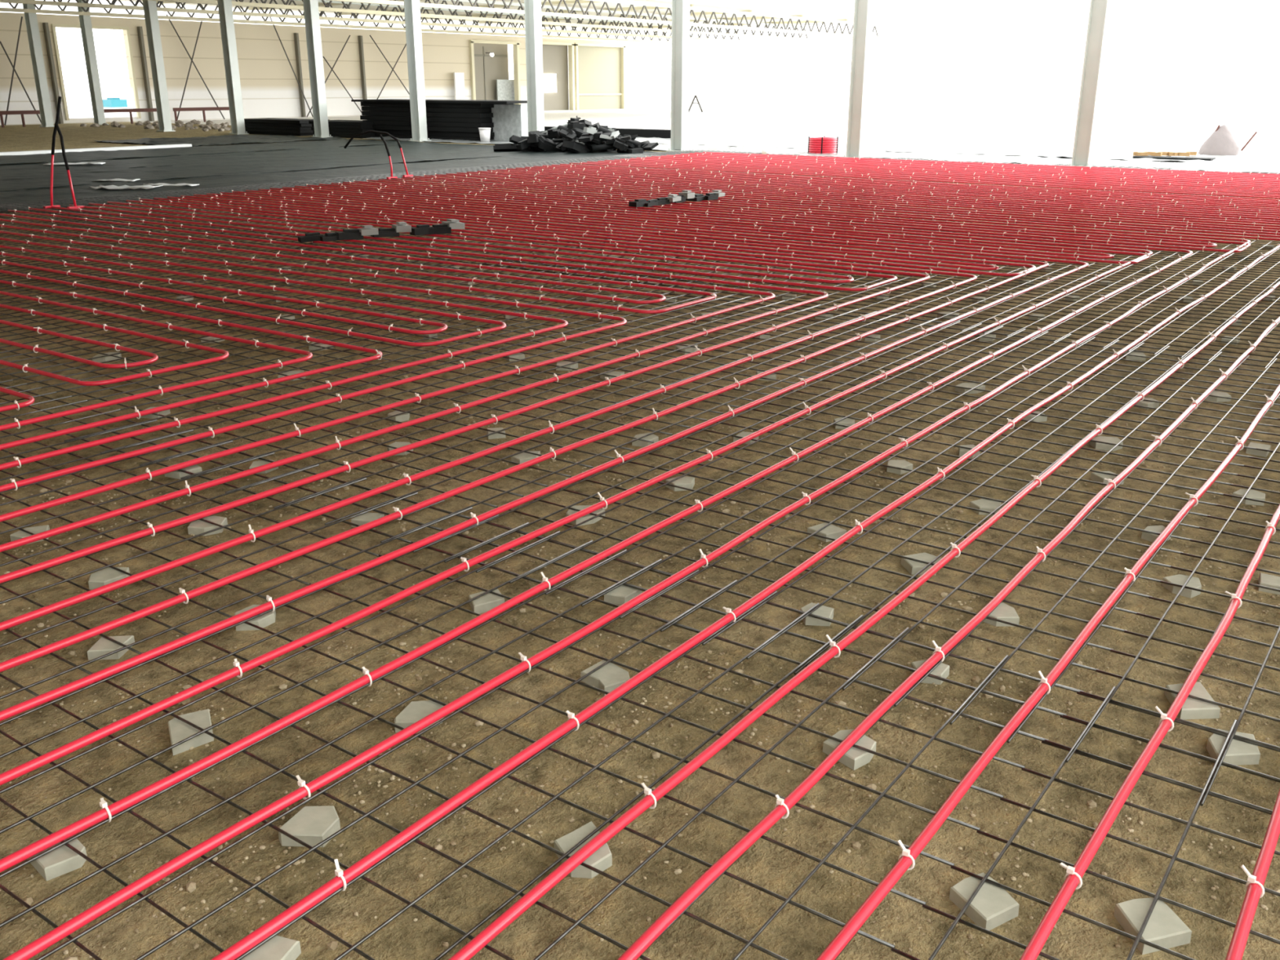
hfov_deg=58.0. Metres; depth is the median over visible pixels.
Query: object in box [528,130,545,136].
scrap
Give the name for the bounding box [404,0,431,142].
steel column
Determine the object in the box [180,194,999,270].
pipe
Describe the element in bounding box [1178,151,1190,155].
block
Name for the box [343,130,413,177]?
pipe riser
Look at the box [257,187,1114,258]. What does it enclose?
pipe
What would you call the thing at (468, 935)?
rebar mesh
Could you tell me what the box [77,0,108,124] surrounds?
steel column
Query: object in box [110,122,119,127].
lump
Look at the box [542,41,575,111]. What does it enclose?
door
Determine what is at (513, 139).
scrap
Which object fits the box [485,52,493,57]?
work lamp
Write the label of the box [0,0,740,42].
roof truss
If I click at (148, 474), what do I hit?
pipe
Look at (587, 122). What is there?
scrap
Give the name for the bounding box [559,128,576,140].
scrap
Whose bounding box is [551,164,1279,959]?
pipe
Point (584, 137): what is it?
scrap
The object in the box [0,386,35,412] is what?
pipe
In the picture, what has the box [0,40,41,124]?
rod
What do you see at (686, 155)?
pipe
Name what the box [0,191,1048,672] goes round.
pipe
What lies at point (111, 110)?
rail
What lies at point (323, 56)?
rod
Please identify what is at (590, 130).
scrap
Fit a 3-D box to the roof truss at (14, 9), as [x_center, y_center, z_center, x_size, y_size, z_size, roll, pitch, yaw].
[-11.854,-22.405,56.435,0.160,0.790,48.539,13,23,34]
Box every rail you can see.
[0,110,39,127]
[103,107,156,124]
[173,106,229,121]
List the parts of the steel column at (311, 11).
plate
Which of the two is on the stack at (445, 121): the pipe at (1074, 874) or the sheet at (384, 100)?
the sheet at (384, 100)
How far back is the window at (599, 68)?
76.49 m
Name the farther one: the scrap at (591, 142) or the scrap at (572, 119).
the scrap at (572, 119)
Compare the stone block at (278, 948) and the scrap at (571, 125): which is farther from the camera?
the scrap at (571, 125)
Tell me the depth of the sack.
26.81 m
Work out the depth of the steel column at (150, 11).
39.82 m
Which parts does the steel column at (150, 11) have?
plate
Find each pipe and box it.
[0,183,1192,872]
[0,186,1152,785]
[0,190,1088,721]
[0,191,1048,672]
[0,197,929,583]
[0,197,977,631]
[0,206,775,522]
[0,206,828,552]
[0,208,716,313]
[0,213,666,303]
[0,231,626,492]
[0,237,568,470]
[0,244,506,346]
[0,251,447,334]
[0,280,382,450]
[0,290,312,431]
[0,303,229,386]
[0,319,158,368]
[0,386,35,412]
[2,178,1250,959]
[69,200,897,291]
[88,201,853,283]
[167,193,1035,276]
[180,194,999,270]
[210,178,1279,959]
[245,186,1150,263]
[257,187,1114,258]
[319,179,1250,252]
[331,180,1217,247]
[391,173,1279,237]
[401,175,1279,235]
[435,173,1279,959]
[445,173,1279,959]
[456,169,1279,222]
[466,170,1279,220]
[496,168,1279,959]
[506,167,1279,959]
[515,164,1279,209]
[524,165,1279,208]
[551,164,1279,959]
[560,164,1279,200]
[569,162,1279,199]
[586,160,1279,195]
[604,159,1279,192]
[620,157,1279,189]
[636,155,1279,186]
[651,155,1279,183]
[666,154,1279,181]
[680,152,1279,178]
[694,151,1279,176]
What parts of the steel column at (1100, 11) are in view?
plate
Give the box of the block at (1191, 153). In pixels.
[1186,151,1196,155]
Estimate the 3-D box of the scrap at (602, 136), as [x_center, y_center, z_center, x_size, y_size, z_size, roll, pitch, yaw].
[-0.796,-8.268,27.974,0.394,0.222,0.320,-2,19,-4]
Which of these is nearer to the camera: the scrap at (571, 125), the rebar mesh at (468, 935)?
the rebar mesh at (468, 935)
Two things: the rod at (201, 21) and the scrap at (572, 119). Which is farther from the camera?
the rod at (201, 21)
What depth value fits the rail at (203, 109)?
51.14 m
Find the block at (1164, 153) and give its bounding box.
[1160,151,1168,155]
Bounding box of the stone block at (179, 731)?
[168,709,213,755]
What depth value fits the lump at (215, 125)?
43.27 m
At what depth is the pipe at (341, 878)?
3.21 m
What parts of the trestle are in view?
leg, leg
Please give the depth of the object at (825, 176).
19.66 m
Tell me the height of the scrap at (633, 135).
0.184 m
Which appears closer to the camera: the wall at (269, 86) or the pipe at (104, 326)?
the pipe at (104, 326)
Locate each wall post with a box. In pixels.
[42,22,63,124]
[137,26,154,121]
[293,32,306,116]
[358,35,367,99]
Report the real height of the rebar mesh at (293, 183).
0.014 m
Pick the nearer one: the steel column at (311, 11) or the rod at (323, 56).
the steel column at (311, 11)
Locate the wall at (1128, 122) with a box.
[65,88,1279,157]
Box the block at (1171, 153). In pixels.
[1168,151,1173,155]
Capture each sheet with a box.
[351,98,527,103]
[453,72,465,99]
[496,79,515,104]
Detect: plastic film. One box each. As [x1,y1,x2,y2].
[0,138,427,164]
[0,142,493,175]
[0,146,568,191]
[0,150,688,211]
[91,134,346,146]
[362,136,1279,173]
[635,137,1279,165]
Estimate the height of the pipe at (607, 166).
0.066 m
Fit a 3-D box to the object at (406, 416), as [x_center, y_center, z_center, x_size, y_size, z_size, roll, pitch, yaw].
[-1.203,-0.318,5.771,0.111,0.034,0.112,13,23,34]
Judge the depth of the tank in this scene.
60.65 m
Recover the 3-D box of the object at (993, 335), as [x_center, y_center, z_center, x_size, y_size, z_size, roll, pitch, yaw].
[2.275,-0.939,7.580,0.113,0.034,0.142,13,23,34]
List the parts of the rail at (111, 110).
rail, post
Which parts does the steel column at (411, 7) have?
plate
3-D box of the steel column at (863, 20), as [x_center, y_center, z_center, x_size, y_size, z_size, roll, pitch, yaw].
[4.830,-9.583,25.098,0.460,4.995,0.460,13,23,34]
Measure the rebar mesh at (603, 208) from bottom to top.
0.014 m
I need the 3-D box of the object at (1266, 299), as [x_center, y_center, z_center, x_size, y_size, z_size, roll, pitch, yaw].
[4.859,-1.408,8.949,0.097,0.034,0.100,15,24,36]
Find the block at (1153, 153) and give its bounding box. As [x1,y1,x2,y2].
[1150,151,1162,155]
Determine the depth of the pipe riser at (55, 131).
14.93 m
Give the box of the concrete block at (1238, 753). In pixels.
[1206,728,1260,765]
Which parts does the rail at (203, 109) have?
post, rail, post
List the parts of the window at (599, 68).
rail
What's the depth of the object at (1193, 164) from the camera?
21.93 m
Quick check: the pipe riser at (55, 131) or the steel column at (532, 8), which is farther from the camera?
the steel column at (532, 8)
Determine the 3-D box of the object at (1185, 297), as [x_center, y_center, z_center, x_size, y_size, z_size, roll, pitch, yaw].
[4.194,-1.387,8.889,0.113,0.034,0.125,4,19,12]
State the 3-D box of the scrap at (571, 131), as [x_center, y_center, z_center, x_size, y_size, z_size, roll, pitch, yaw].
[-1.660,-8.384,27.999,0.180,0.264,0.367,6,20,18]
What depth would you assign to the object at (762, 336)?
7.58 m
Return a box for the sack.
[1198,124,1239,155]
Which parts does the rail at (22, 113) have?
post, rail, post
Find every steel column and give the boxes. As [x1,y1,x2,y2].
[22,4,54,127]
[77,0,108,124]
[142,0,175,131]
[217,0,248,134]
[302,0,333,137]
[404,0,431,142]
[524,0,544,132]
[666,0,689,151]
[841,0,874,157]
[1069,0,1111,166]
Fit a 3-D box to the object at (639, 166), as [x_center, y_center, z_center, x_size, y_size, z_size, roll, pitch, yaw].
[0.763,-6.101,22.556,2.250,0.014,5.100,13,23,34]
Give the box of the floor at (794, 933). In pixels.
[0,121,1279,959]
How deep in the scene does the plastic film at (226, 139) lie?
33.82 m
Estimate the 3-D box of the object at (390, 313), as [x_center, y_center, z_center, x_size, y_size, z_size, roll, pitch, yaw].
[-1.792,-1.174,8.267,0.092,0.034,0.090,2,19,5]
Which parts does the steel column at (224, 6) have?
plate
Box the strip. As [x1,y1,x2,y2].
[0,143,191,155]
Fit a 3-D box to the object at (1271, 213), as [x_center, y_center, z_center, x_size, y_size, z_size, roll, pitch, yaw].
[7.060,-2.700,12.643,2.250,0.014,5.100,13,23,34]
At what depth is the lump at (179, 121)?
47.39 m
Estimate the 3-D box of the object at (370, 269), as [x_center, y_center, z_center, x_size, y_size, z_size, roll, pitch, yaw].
[-2.452,-1.874,10.308,0.113,0.034,0.109,-4,19,-12]
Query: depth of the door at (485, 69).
69.08 m
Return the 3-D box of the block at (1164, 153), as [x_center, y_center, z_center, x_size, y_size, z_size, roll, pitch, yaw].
[11.842,-7.385,26.125,0.090,0.080,0.220,-10,21,-26]
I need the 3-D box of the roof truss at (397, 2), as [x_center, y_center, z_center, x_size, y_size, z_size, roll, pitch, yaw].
[-0.338,-19.710,48.576,0.160,0.790,48.539,13,23,34]
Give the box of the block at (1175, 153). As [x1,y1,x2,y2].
[1173,151,1180,155]
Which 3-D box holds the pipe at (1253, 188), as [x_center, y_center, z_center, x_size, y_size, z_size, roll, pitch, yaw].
[6.474,-5.129,19.640,17.614,0.068,0.339,13,23,34]
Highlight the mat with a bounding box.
[1133,155,1215,160]
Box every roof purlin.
[155,0,173,4]
[248,0,425,10]
[337,0,602,15]
[421,4,693,19]
[478,9,751,23]
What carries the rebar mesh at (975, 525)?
on the floor at (794, 933)
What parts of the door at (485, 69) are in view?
rail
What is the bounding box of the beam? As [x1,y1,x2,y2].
[544,126,671,137]
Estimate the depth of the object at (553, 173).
18.29 m
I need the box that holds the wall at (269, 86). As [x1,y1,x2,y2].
[0,12,626,125]
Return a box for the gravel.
[0,289,1279,959]
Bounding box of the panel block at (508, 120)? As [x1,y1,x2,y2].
[491,104,528,140]
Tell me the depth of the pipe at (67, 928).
3.20 m
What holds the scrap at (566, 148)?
on the plastic film at (37, 195)
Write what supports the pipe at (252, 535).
on the floor at (794, 933)
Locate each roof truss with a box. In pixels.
[0,0,671,43]
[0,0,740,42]
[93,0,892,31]
[146,0,808,40]
[327,0,879,39]
[542,14,802,26]
[591,19,847,30]
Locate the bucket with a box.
[478,127,491,142]
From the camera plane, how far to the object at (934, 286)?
9.49 m
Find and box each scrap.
[42,162,105,165]
[88,185,163,189]
[93,177,140,181]
[142,182,198,186]
[493,143,519,151]
[509,135,537,148]
[513,143,530,151]
[515,138,535,150]
[527,133,538,142]
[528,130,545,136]
[535,135,566,151]
[537,133,558,138]
[542,123,567,133]
[546,128,559,137]
[551,138,574,142]
[555,142,562,148]
[556,124,568,130]
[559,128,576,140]
[560,144,568,151]
[562,140,591,152]
[565,147,586,152]
[566,128,577,139]
[567,117,578,126]
[568,120,586,129]
[571,127,602,144]
[577,119,591,126]
[577,122,599,137]
[577,133,593,142]
[582,126,597,134]
[582,141,601,150]
[591,131,611,142]
[591,142,613,151]
[591,143,616,152]
[598,126,622,137]
[599,125,616,131]
[599,133,612,139]
[602,130,619,142]
[605,135,631,144]
[613,136,627,151]
[616,146,643,153]
[618,142,628,151]
[622,133,638,137]
[625,140,644,151]
[627,139,640,147]
[640,140,649,146]
[640,142,658,150]
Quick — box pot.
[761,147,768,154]
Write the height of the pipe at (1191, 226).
0.066 m
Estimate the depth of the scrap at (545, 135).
27.96 m
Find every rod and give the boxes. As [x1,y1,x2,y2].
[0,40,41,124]
[4,16,22,125]
[166,14,225,119]
[177,21,202,120]
[269,17,313,116]
[306,35,350,117]
[323,56,361,112]
[369,35,409,94]
[376,43,406,99]
[1240,131,1257,151]
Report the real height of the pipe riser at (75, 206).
1.070 m
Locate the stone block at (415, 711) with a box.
[394,700,443,732]
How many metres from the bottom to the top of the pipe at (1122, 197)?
0.066 m
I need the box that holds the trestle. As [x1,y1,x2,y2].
[688,95,702,111]
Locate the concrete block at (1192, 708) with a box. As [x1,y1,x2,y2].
[1164,681,1220,719]
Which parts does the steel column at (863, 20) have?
plate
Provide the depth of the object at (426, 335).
7.58 m
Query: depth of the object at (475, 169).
20.47 m
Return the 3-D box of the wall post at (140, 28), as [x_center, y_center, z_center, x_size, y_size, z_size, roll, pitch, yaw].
[-21.849,-17.933,51.057,0.200,3.950,0.120,13,23,34]
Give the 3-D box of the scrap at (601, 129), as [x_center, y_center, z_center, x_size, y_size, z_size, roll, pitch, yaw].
[-0.673,-8.472,28.384,0.821,0.400,0.164,12,22,32]
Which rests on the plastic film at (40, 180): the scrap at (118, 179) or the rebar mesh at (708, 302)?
the scrap at (118, 179)
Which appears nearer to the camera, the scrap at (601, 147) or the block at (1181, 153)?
the block at (1181, 153)
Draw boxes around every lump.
[91,123,99,126]
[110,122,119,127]
[134,120,143,125]
[143,120,151,124]
[143,124,154,128]
[151,122,158,126]
[174,120,183,124]
[184,123,192,127]
[190,119,197,124]
[201,124,211,129]
[211,123,221,128]
[219,122,226,127]
[221,125,230,130]
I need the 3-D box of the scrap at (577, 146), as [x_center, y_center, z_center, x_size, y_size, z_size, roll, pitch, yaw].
[-1.526,-8.038,27.976,0.349,0.399,0.773,12,22,31]
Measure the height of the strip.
0.100 m
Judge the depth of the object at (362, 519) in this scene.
4.37 m
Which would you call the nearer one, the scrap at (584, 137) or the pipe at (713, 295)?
the pipe at (713, 295)
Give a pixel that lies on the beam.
(660, 133)
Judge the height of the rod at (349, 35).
3.963 m
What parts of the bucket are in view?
lid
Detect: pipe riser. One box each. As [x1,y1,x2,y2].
[43,96,61,208]
[54,123,84,208]
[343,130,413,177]
[379,133,397,178]
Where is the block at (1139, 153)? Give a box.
[1136,151,1148,155]
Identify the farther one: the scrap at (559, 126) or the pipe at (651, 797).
the scrap at (559, 126)
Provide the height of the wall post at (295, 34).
3.950 m
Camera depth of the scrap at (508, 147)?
28.28 m
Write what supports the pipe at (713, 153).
on the floor at (794, 933)
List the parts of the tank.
tank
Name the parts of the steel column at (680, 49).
plate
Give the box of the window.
[51,23,141,119]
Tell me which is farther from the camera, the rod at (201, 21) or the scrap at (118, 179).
the rod at (201, 21)
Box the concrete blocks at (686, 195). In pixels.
[628,190,724,207]
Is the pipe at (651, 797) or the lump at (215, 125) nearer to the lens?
the pipe at (651, 797)
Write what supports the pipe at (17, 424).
on the floor at (794, 933)
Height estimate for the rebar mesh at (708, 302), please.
0.016 m
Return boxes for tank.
[102,97,128,115]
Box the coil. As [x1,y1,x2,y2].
[808,136,838,154]
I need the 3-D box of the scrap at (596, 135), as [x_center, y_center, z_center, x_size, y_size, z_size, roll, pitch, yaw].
[-0.938,-8.331,28.009,0.490,0.236,0.282,3,19,9]
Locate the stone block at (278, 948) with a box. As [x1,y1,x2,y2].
[240,935,301,959]
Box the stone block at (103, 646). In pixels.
[87,635,134,660]
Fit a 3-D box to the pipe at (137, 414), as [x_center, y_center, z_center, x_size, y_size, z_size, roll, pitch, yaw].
[-4.994,-1.176,8.115,5.519,0.065,12.149,-7,20,-20]
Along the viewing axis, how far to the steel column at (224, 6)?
37.55 m
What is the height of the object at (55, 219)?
0.014 m
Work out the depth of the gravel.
3.20 m
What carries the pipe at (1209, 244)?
on the floor at (794, 933)
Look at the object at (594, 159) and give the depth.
24.19 m
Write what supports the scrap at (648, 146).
on the floor at (794, 933)
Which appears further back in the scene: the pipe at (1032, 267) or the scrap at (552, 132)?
the scrap at (552, 132)
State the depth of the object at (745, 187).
15.57 m
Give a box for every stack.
[244,118,329,136]
[308,120,377,138]
[360,102,513,141]
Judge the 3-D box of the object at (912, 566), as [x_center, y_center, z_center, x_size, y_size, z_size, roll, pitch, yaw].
[0.985,0.291,3.994,0.136,0.034,0.133,-3,19,-10]
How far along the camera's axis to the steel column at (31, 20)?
44.15 m
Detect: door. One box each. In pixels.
[468,40,520,104]
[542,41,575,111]
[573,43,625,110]
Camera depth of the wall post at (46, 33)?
47.70 m
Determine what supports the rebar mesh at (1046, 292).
on the floor at (794, 933)
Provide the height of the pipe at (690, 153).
0.065 m

